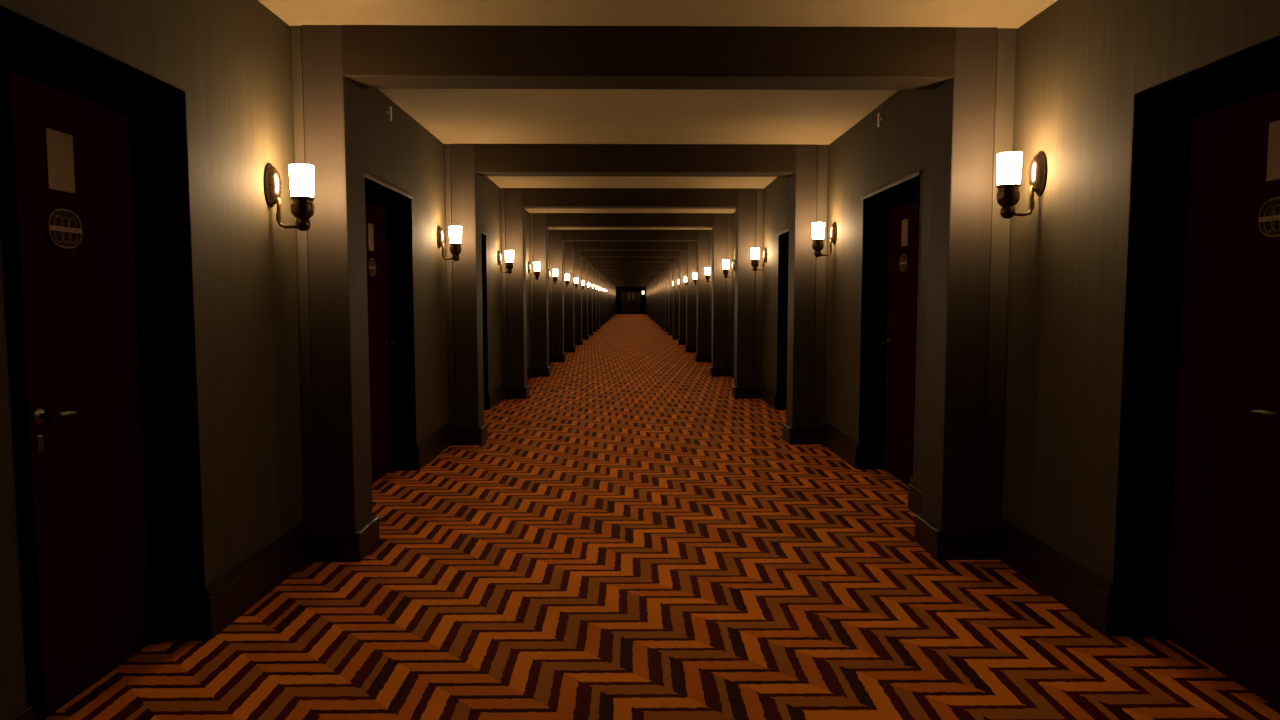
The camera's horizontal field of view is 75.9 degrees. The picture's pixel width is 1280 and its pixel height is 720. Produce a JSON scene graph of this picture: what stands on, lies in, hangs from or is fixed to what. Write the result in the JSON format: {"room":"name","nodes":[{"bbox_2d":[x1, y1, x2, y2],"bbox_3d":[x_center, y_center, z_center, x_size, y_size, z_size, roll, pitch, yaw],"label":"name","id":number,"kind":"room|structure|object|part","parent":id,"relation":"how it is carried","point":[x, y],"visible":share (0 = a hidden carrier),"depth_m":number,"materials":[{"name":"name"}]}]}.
{"room":"hotel corridor","nodes":[
{"label":"hotel corridor","id":0,"kind":"room"},
{"bbox_2d":[0,0,549,719],"bbox_3d":[-2.356,-2.820,37.310,0.570,2.820,78.880,0,4,-1],"label":"wall","id":1,"kind":"structure","parent":0,"point":[231,60],"depth_m":3.49,"materials":[{"name":"beige paint"}]},
{"bbox_2d":[0,5,206,719],"bbox_3d":[-1.802,0.080,2.658,0.234,2.092,0.934,0,4,-1],"label":"door","id":2,"kind":"structure","parent":1,"relation":"in","point":[95,221],"depth_m":2.82,"materials":[{"name":"paint"}]},
{"bbox_3d":[-1.866,0.260,2.550,0.004,0.050,0.024,0,4,-1],"label":"key plate","id":3,"kind":"part","parent":2,"relation":"part of","materials":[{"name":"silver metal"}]},
{"bbox_3d":[-1.836,0.173,2.574,0.065,0.054,0.113,0,4,-1],"label":"lever handle","id":4,"kind":"part","parent":2,"relation":"part of","materials":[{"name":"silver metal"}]},
{"bbox_3d":[-1.867,-0.639,2.640,0.006,0.190,0.124,0,4,-1],"label":"number plate","id":5,"kind":"part","parent":2,"relation":"part of","materials":[{"name":"gold metal"}]},
{"bbox_2d":[8,353,550,719],"bbox_3d":[-2.098,-1.516,37.403,0.105,0.204,78.870,0,4,-1],"label":"baseboard","id":6,"kind":"structure","parent":1,"relation":"attached to","point":[228,597],"depth_m":3.65,"materials":[{"name":"brown wood"}]},
{"bbox_2d":[264,163,314,230],"bbox_3d":[-1.600,-0.748,3.768,0.204,0.309,0.113,0,4,-1],"label":"wall sconce","id":7,"kind":"object","parent":1,"relation":"attached to","point":[301,175],"visible":1,"depth_m":3.73,"materials":[{"name":"brown metal"}]},
{"bbox_3d":[-1.613,-0.682,3.773,0.134,0.156,0.022,0,4,-1],"label":"arm","id":8,"kind":"part","parent":7,"relation":"part of","materials":[{"name":"gold metal"}]},
{"bbox_3d":[-1.552,-0.819,3.764,0.107,0.142,0.107,0,4,-1],"label":"lamp shade","id":9,"kind":"part","parent":7,"relation":"part of","materials":[{"name":"white glass"}]},
{"bbox_2d":[387,106,391,120],"bbox_3d":[-1.719,-1.687,5.623,0.028,0.095,0.032,0,4,-1],"label":"sprinkler","id":10,"kind":"object","parent":1,"relation":"attached to","point":[390,107],"visible":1,"depth_m":5.61,"materials":[{"name":"silver metal"}]},
{"bbox_2d":[364,172,416,483],"bbox_3d":[-1.839,-0.152,5.689,0.246,2.112,1.270,0,4,-1],"label":"door","id":11,"kind":"structure","parent":1,"relation":"in","point":[388,208],"depth_m":6.23,"materials":[{"name":"paint"}]},
{"bbox_3d":[-1.911,-0.872,5.821,0.006,0.190,0.124,0,4,-1],"label":"number plate","id":12,"kind":"part","parent":11,"relation":"part of","materials":[{"name":"gold metal"}]},
{"bbox_3d":[-1.724,-1.192,5.614,0.016,0.026,1.270,0,4,-1],"label":"head trim","id":13,"kind":"part","parent":11,"relation":"part of","materials":[{"name":"wood"}]},
{"bbox_3d":[-1.885,-0.131,6.172,0.065,0.054,0.113,0,4,-1],"label":"lever handle","id":14,"kind":"part","parent":11,"relation":"part of","materials":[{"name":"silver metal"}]},
{"bbox_2d":[437,225,461,260],"bbox_3d":[-1.647,-1.013,7.107,0.204,0.309,0.113,0,4,-1],"label":"wall sconce","id":15,"kind":"object","parent":1,"relation":"attached to","point":[455,232],"visible":1,"depth_m":7.07,"materials":[{"name":"white glass"}]},
{"bbox_3d":[-1.660,-0.947,7.112,0.134,0.156,0.022,0,4,-1],"label":"arm","id":16,"kind":"part","parent":15,"relation":"part of","materials":[{"name":"gold metal"}]},
{"bbox_3d":[-1.599,-1.083,7.103,0.107,0.142,0.107,0,4,-1],"label":"lamp shade","id":17,"kind":"part","parent":15,"relation":"part of","materials":[{"name":"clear glass"}]},
{"bbox_2d":[481,230,487,409],"bbox_3d":[-1.928,-0.407,9.179,0.246,2.112,1.270,0,4,-1],"label":"door","id":18,"kind":"structure","parent":1,"relation":"in","point":[483,234],"depth_m":9.78,"materials":[{"name":"paint"}]},
{"bbox_2d":[497,250,513,273],"bbox_3d":[-1.735,-1.268,10.597,0.204,0.309,0.113,0,4,-1],"label":"wall sconce","id":19,"kind":"object","parent":1,"relation":"attached to","point":[509,262],"visible":1,"depth_m":10.56,"materials":[{"name":"white glass"}]},
{"bbox_3d":[-1.687,-1.339,10.593,0.107,0.142,0.107,0,4,-1],"label":"lamp shade","id":20,"kind":"part","parent":19,"relation":"part of","materials":[{"name":"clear glass"}]},
{"bbox_2d":[528,261,539,279],"bbox_3d":[-1.780,-1.502,13.789,0.204,0.309,0.113,0,4,-1],"label":"wall sconce","id":21,"kind":"object","parent":1,"relation":"attached to","point":[536,264],"visible":1,"depth_m":13.75,"materials":[{"name":"white glass"}]},
{"bbox_3d":[-1.732,-1.572,13.784,0.107,0.142,0.107,0,4,-1],"label":"lamp shade","id":22,"kind":"part","parent":21,"relation":"part of","materials":[{"name":"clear glass"}]},
{"bbox_2d":[548,269,557,283],"bbox_3d":[-1.817,-1.742,17.079,0.204,0.309,0.113,0,4,-1],"label":"wall sconce","id":23,"kind":"object","parent":1,"relation":"attached to","point":[555,271],"visible":0.95,"depth_m":17.04,"materials":[{"name":"white glass"}]},
{"bbox_3d":[-1.768,-1.813,17.075,0.107,0.142,0.107,0,4,-1],"label":"lamp shade","id":24,"kind":"part","parent":23,"relation":"part of","materials":[{"name":"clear glass"}]},
{"bbox_2d":[564,274,568,285],"bbox_3d":[-1.853,-1.983,20.370,0.204,0.309,0.113,0,4,-1],"label":"wall sconce","id":25,"kind":"object","parent":1,"relation":"attached to","point":[566,275],"visible":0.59,"depth_m":20.33,"materials":[{"name":"white glass"}]},
{"bbox_2d":[574,278,577,287],"bbox_3d":[-1.889,-2.224,23.662,0.204,0.309,0.113,0,4,-1],"label":"wall sconce","id":26,"kind":"object","parent":1,"relation":"attached to","point":[575,279],"visible":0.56,"depth_m":23.62,"materials":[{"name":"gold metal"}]},
{"bbox_2d":[563,241,696,351],"bbox_3d":[-0.219,-1.633,20.816,3.580,2.860,0.338,0,4,-1],"label":"trim","id":27,"kind":"structure","parent":1,"relation":"attached to","point":[569,247],"depth_m":20.66,"materials":[{"name":"paint"}]},
{"bbox_2d":[549,230,711,361],"bbox_3d":[-0.183,-1.393,17.525,3.580,2.860,0.338,0,4,-1],"label":"trim","id":28,"kind":"structure","parent":1,"relation":"attached to","point":[703,238],"depth_m":17.36,"materials":[{"name":"paint"}]},
{"bbox_2d":[574,250,686,344],"bbox_3d":[-0.255,-1.874,24.107,3.580,2.860,0.338,0,4,-1],"label":"trim","id":29,"kind":"structure","parent":1,"relation":"attached to","point":[578,254],"depth_m":23.95,"materials":[{"name":"paint"}]},
{"bbox_2d":[582,257,678,339],"bbox_3d":[-0.292,-2.115,27.398,3.580,2.860,0.338,0,4,-1],"label":"trim","id":30,"kind":"structure","parent":1,"relation":"attached to","point":[585,260],"depth_m":27.24,"materials":[{"name":"paint"}]},
{"bbox_2d":[588,262,672,334],"bbox_3d":[-0.328,-2.356,30.689,3.580,2.860,0.338,0,4,-1],"label":"trim","id":31,"kind":"structure","parent":1,"relation":"attached to","point":[590,264],"depth_m":30.51,"materials":[{"name":"paint"}]},
{"bbox_2d":[592,266,668,331],"bbox_3d":[-0.364,-2.597,33.980,3.580,2.860,0.338,0,4,-1],"label":"trim","id":32,"kind":"structure","parent":1,"relation":"attached to","point":[594,268],"depth_m":33.83,"materials":[{"name":"paint"}]},
{"bbox_2d":[596,270,664,328],"bbox_3d":[-0.400,-2.837,37.271,3.580,2.860,0.338,0,4,-1],"label":"trim","id":33,"kind":"structure","parent":1,"relation":"attached to","point":[597,271],"depth_m":37.11,"materials":[{"name":"paint"}]},
{"bbox_2d":[599,272,661,326],"bbox_3d":[-0.436,-3.078,40.562,3.580,2.860,0.338,0,4,-1],"label":"trim","id":34,"kind":"structure","parent":1,"relation":"attached to","point":[600,273],"depth_m":40.41,"materials":[{"name":"paint"}]},
{"bbox_2d":[604,276,656,322],"bbox_3d":[-0.509,-3.560,47.144,3.580,2.860,0.338,0,4,-1],"label":"trim","id":35,"kind":"structure","parent":1,"relation":"attached to","point":[605,277],"depth_m":46.95,"materials":[{"name":"paint"}]},
{"bbox_2d":[607,280,653,319],"bbox_3d":[-0.581,-4.042,53.726,3.580,2.860,0.338,0,4,-1],"label":"trim","id":36,"kind":"structure","parent":1,"relation":"attached to","point":[607,280],"depth_m":53.55,"materials":[{"name":"paint"}]},
{"bbox_2d":[610,282,650,317],"bbox_3d":[-0.654,-4.523,60.308,3.580,2.860,0.338,0,4,-1],"label":"trim","id":37,"kind":"structure","parent":1,"relation":"attached to","point":[610,282],"depth_m":60.14,"materials":[{"name":"paint"}]},
{"bbox_2d":[611,283,649,316],"bbox_3d":[-0.690,-4.764,63.599,3.580,2.860,0.338,0,4,-1],"label":"trim","id":38,"kind":"structure","parent":1,"relation":"attached to","point":[611,283],"depth_m":63.42,"materials":[{"name":"paint"}]},
{"bbox_2d":[612,284,648,315],"bbox_3d":[-0.726,-5.005,66.890,3.580,2.860,0.338,0,4,-1],"label":"trim","id":39,"kind":"structure","parent":1,"relation":"attached to","point":[612,284],"depth_m":66.71,"materials":[{"name":"paint"}]},
{"bbox_2d":[613,285,647,314],"bbox_3d":[-0.762,-5.245,70.181,3.580,2.860,0.338,0,4,-1],"label":"trim","id":40,"kind":"structure","parent":1,"relation":"attached to","point":[613,285],"depth_m":70.04,"materials":[{"name":"paint"}]},
{"bbox_2d":[602,275,659,324],"bbox_3d":[-0.473,-3.319,43.853,3.580,2.860,0.338,0,4,-1],"label":"trim","id":41,"kind":"structure","parent":1,"relation":"attached to","point":[658,276],"depth_m":43.73,"materials":[{"name":"paint"}]},
{"bbox_2d":[606,278,655,321],"bbox_3d":[-0.545,-3.801,50.435,3.580,2.860,0.338,0,4,-1],"label":"trim","id":42,"kind":"structure","parent":1,"relation":"attached to","point":[654,279],"depth_m":50.32,"materials":[{"name":"paint"}]},
{"bbox_2d":[609,281,652,318],"bbox_3d":[-0.618,-4.282,57.017,3.580,2.860,0.338,0,4,-1],"label":"trim","id":43,"kind":"structure","parent":1,"relation":"attached to","point":[609,281],"depth_m":56.87,"materials":[{"name":"paint"}]},
{"bbox_2d":[614,285,647,314],"bbox_3d":[-0.799,-5.486,73.472,3.580,2.860,0.338,0,4,-1],"label":"trim","id":44,"kind":"structure","parent":1,"relation":"attached to","point":[614,285],"depth_m":73.31,"materials":[{"name":"paint"}]},
{"bbox_2d":[530,213,732,376],"bbox_3d":[-0.147,-1.152,14.234,3.580,2.860,0.338,0,4,-1],"label":"trim","id":45,"kind":"structure","parent":1,"relation":"attached to","point":[721,224],"depth_m":14.08,"materials":[{"name":"paint"}]},
{"bbox_2d":[501,188,762,398],"bbox_3d":[-0.102,-0.913,11.043,3.580,2.850,0.338,0,4,-1],"label":"archway","id":46,"kind":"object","parent":1,"relation":"attached to","point":[747,202],"depth_m":10.89,"materials":[{"name":"paint"}]},
{"bbox_2d":[615,287,645,313],"bbox_3d":[-0.748,-5.865,76.999,5.200,3.100,0.150,0,4,-1],"label":"wall","id":47,"kind":"structure","parent":0,"point":[617,289],"depth_m":76.90,"materials":[{"name":"paint"}]},
{"bbox_2d":[620,290,641,313],"bbox_3d":[-0.846,-5.427,76.909,2.040,2.240,0.090,0,4,-1],"label":"door","id":48,"kind":"structure","parent":47,"relation":"in","point":[630,302],"depth_m":76.92,"materials":[{"name":"paint"}]},
{"bbox_2d":[615,286,646,313],"bbox_3d":[-0.835,-5.727,76.763,3.580,2.860,0.338,0,4,-1],"label":"trim","id":49,"kind":"structure","parent":47,"relation":"attached to","point":[615,286],"depth_m":76.62,"materials":[{"name":"paint"}]},
{"bbox_2d":[258,0,1056,229],"bbox_3d":[-0.311,-4.283,37.221,5.000,0.450,78.870,0,4,-1],"label":"ceiling","id":50,"kind":"structure","parent":0,"point":[453,116],"depth_m":5.62,"materials":[{"name":"paint"}]},
{"bbox_2d":[46,314,1279,719],"bbox_3d":[-0.312,-1.376,37.574,5.400,0.100,79.550,0,4,-1],"label":"floor","id":51,"kind":"structure","parent":0,"point":[630,536],"depth_m":3.59,"materials":[{"name":"orange carpet"}]},
{"bbox_2d":[732,0,1279,582],"bbox_3d":[1.664,-2.824,37.354,0.650,2.820,78.880,0,4,-1],"label":"wall","id":52,"kind":"structure","parent":0,"point":[1081,65],"depth_m":3.65,"materials":[{"name":"beige paint"}]},
{"bbox_2d":[444,144,827,444],"bbox_3d":[-0.028,-0.618,7.556,3.550,2.770,0.338,0,4,-1],"label":"archway","id":53,"kind":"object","parent":52,"relation":"attached to","point":[806,165],"depth_m":7.40,"materials":[{"name":"paint"}]},
{"bbox_2d":[291,25,1015,561],"bbox_3d":[0.074,-0.344,4.218,3.660,2.710,0.338,0,4,-1],"label":"archway","id":54,"kind":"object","parent":52,"relation":"attached to","point":[969,72],"depth_m":4.07,"materials":[{"name":"paint"}]},
{"bbox_2d":[693,273,696,284],"bbox_3d":[1.423,-2.021,20.404,0.204,0.309,0.113,0,4,-1],"label":"wall sconce","id":55,"kind":"object","parent":52,"relation":"attached to","point":[694,274],"visible":0.57,"depth_m":20.36,"materials":[{"name":"white glass"}]},
{"bbox_2d":[705,268,711,281],"bbox_3d":[1.460,-1.780,17.113,0.204,0.309,0.113,0,4,-1],"label":"wall sconce","id":56,"kind":"object","parent":52,"relation":"attached to","point":[707,270],"visible":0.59,"depth_m":17.07,"materials":[{"name":"white glass"}]},
{"bbox_3d":[1.411,-1.851,17.107,0.107,0.142,0.107,0,4,-1],"label":"lamp shade","id":57,"kind":"part","parent":56,"relation":"part of","materials":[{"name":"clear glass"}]},
{"bbox_2d":[723,259,734,277],"bbox_3d":[1.496,-1.539,13.822,0.204,0.309,0.113,0,4,-1],"label":"wall sconce","id":58,"kind":"object","parent":52,"relation":"attached to","point":[725,262],"visible":1,"depth_m":13.78,"materials":[{"name":"white glass"}]},
{"bbox_3d":[1.448,-1.610,13.816,0.107,0.142,0.107,0,4,-1],"label":"lamp shade","id":59,"kind":"part","parent":58,"relation":"part of","materials":[{"name":"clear glass"}]},
{"bbox_2d":[751,247,766,270],"bbox_3d":[1.541,-1.306,10.631,0.204,0.309,0.113,0,4,-1],"label":"wall sconce","id":60,"kind":"object","parent":52,"relation":"attached to","point":[754,251],"visible":1,"depth_m":10.59,"materials":[{"name":"white glass"}]},
{"bbox_3d":[1.493,-1.376,10.625,0.107,0.142,0.107,0,4,-1],"label":"lamp shade","id":61,"kind":"part","parent":60,"relation":"part of","materials":[{"name":"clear glass"}]},
{"bbox_2d":[776,228,788,409],"bbox_3d":[1.766,-0.410,9.220,0.246,2.112,1.270,0,4,-1],"label":"door","id":62,"kind":"structure","parent":52,"relation":"in","point":[783,237],"depth_m":9.82,"materials":[{"name":"paint"}]},
{"bbox_3d":[1.651,-1.450,9.142,0.016,0.026,1.270,0,4,-1],"label":"head trim","id":63,"kind":"part","parent":62,"relation":"part of","materials":[{"name":"wood"}]},
{"bbox_2d":[812,222,836,256],"bbox_3d":[1.599,-1.050,7.140,0.204,0.309,0.113,0,4,-1],"label":"wall sconce","id":64,"kind":"object","parent":52,"relation":"attached to","point":[818,227],"visible":1,"depth_m":7.10,"materials":[{"name":"white glass"}]},
{"bbox_3d":[1.551,-1.121,7.135,0.107,0.142,0.107,0,4,-1],"label":"lamp shade","id":65,"kind":"part","parent":64,"relation":"part of","materials":[{"name":"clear glass"}]},
{"bbox_3d":[1.612,-0.984,7.145,0.134,0.156,0.022,0,4,-1],"label":"arm","id":66,"kind":"part","parent":64,"relation":"part of","materials":[{"name":"gold metal"}]},
{"bbox_2d":[877,113,882,126],"bbox_3d":[1.701,-1.701,5.810,0.028,0.095,0.032,0,4,-1],"label":"sprinkler","id":67,"kind":"object","parent":52,"relation":"attached to","point":[879,118],"visible":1,"depth_m":5.80,"materials":[{"name":"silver metal"}]},
{"bbox_2d":[858,170,921,484],"bbox_3d":[1.824,-0.154,5.729,0.246,2.112,1.270,0,4,-1],"label":"door","id":68,"kind":"structure","parent":52,"relation":"in","point":[890,237],"depth_m":6.17,"materials":[{"name":"paint"}]},
{"bbox_3d":[1.860,-0.134,6.213,0.065,0.054,0.113,0,4,-1],"label":"lever handle","id":69,"kind":"part","parent":68,"relation":"part of","materials":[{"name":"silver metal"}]},
{"bbox_3d":[1.709,-1.195,5.652,0.016,0.026,1.270,0,4,-1],"label":"head trim","id":70,"kind":"part","parent":68,"relation":"part of","materials":[{"name":"wood"}]},
{"bbox_3d":[1.892,-0.910,5.860,0.006,0.190,0.124,0,4,-1],"label":"number plate","id":71,"kind":"part","parent":68,"relation":"part of","materials":[{"name":"gold metal"}]},
{"bbox_2d":[730,364,1112,634],"bbox_3d":[1.407,-1.518,37.442,0.185,0.204,78.870,0,4,-1],"label":"baseboard","id":72,"kind":"structure","parent":52,"relation":"attached to","point":[1089,595],"depth_m":3.74,"materials":[{"name":"brown wood"}]},
{"bbox_2d":[996,151,1046,218],"bbox_3d":[1.756,-0.811,3.800,0.204,0.309,0.113,0,4,-1],"label":"wall sconce","id":73,"kind":"object","parent":52,"relation":"attached to","point":[1008,163],"visible":1,"depth_m":3.77,"materials":[{"name":"gold metal"}]},
{"bbox_3d":[1.708,-0.881,3.795,0.107,0.142,0.107,0,4,-1],"label":"lamp shade","id":74,"kind":"part","parent":73,"relation":"part of","materials":[{"name":"white glass"}]},
{"bbox_3d":[1.769,-0.745,3.805,0.134,0.156,0.022,0,4,-1],"label":"arm","id":75,"kind":"part","parent":73,"relation":"part of","materials":[{"name":"gold metal"}]},
{"bbox_2d":[1111,35,1279,709],"bbox_3d":[1.984,0.077,2.700,0.234,2.092,0.934,0,4,-1],"label":"door","id":76,"kind":"structure","parent":52,"relation":"in","point":[1197,555],"depth_m":2.96,"materials":[{"name":"paint"}]},
{"bbox_3d":[2.019,0.170,2.616,0.065,0.054,0.113,0,4,-1],"label":"lever handle","id":77,"kind":"part","parent":76,"relation":"part of","materials":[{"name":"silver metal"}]},
{"bbox_3d":[2.048,-0.672,2.611,0.006,0.190,0.124,0,4,-1],"label":"number plate","id":78,"kind":"part","parent":76,"relation":"part of","materials":[{"name":"gold metal"}]}
]}

